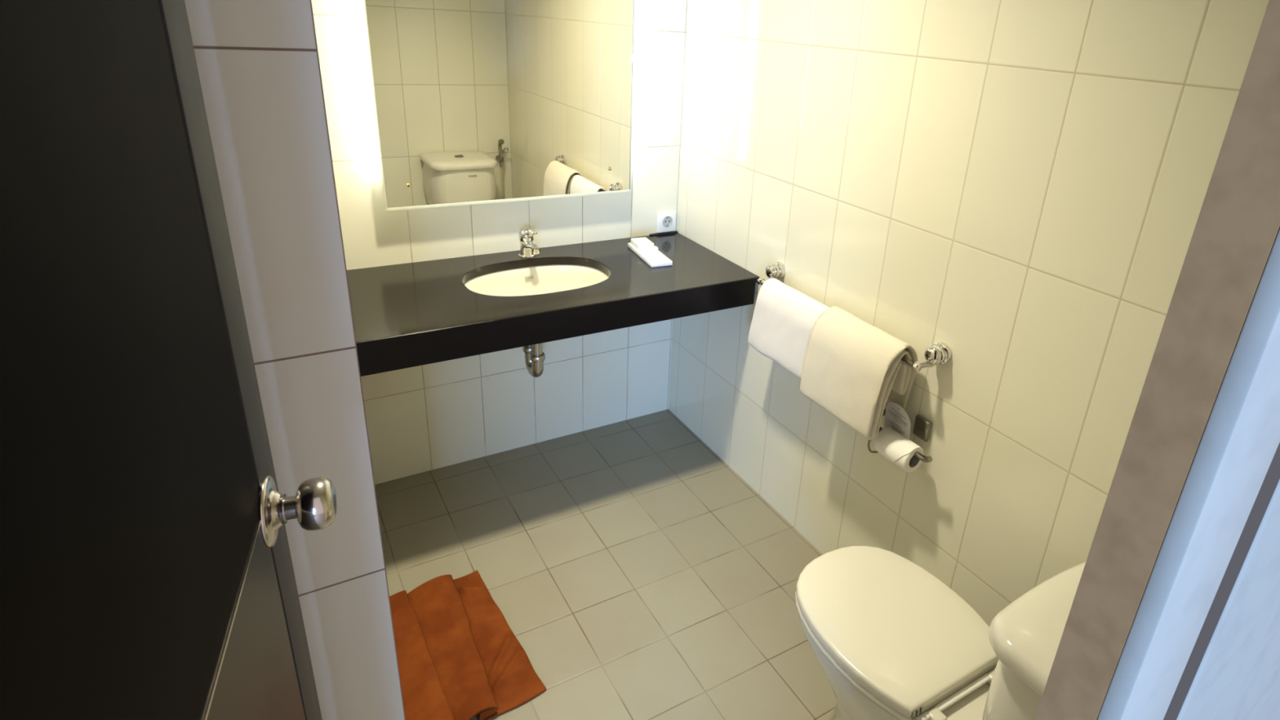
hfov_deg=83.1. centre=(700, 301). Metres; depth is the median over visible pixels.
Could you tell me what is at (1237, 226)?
trim
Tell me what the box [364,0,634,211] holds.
wall mirror
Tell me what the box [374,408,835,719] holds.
floor
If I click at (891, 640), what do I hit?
toilet
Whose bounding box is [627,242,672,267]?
soap tray
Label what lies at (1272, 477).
trim
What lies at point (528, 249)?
faucet
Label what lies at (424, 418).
wall
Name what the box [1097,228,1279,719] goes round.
trim
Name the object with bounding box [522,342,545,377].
trap
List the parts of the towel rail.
arm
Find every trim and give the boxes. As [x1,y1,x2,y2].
[1034,0,1279,719]
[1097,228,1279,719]
[1163,442,1279,719]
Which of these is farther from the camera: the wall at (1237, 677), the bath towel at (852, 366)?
the bath towel at (852, 366)
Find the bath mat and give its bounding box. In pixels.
[389,569,546,719]
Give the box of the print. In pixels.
[888,407,906,434]
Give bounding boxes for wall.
[184,0,405,719]
[311,0,688,484]
[668,0,1269,626]
[1176,479,1279,719]
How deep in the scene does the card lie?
1.88 m
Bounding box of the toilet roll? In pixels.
[874,426,924,472]
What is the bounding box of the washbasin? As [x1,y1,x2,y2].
[464,264,608,296]
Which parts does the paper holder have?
plate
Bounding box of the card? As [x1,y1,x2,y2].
[883,401,911,439]
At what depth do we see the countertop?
2.13 m
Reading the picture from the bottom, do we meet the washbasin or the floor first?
the floor
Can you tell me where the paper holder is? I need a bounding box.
[867,403,932,462]
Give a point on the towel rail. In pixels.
(940, 353)
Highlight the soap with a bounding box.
[644,245,657,253]
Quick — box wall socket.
[656,210,676,232]
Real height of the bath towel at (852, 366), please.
0.270 m
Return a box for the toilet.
[795,546,1086,719]
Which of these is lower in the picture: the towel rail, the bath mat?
the bath mat
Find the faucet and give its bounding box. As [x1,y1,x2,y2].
[518,227,539,257]
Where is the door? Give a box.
[0,0,337,719]
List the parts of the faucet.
lever, spout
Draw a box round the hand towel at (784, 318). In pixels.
[747,278,829,379]
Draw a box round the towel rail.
[757,261,951,371]
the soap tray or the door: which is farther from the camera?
the soap tray
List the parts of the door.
panel trim, panel, knob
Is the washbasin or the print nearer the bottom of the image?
the print
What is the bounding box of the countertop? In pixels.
[346,231,759,376]
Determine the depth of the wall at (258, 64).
0.97 m
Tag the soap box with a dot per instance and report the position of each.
(640, 243)
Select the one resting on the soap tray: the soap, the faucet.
the soap
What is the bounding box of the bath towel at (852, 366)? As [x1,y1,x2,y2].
[800,306,917,439]
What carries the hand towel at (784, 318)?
hanging from the towel rail
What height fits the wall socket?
0.080 m
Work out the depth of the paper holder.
1.86 m
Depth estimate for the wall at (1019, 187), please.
1.71 m
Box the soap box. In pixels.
[631,237,653,249]
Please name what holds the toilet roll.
hanging from the paper holder

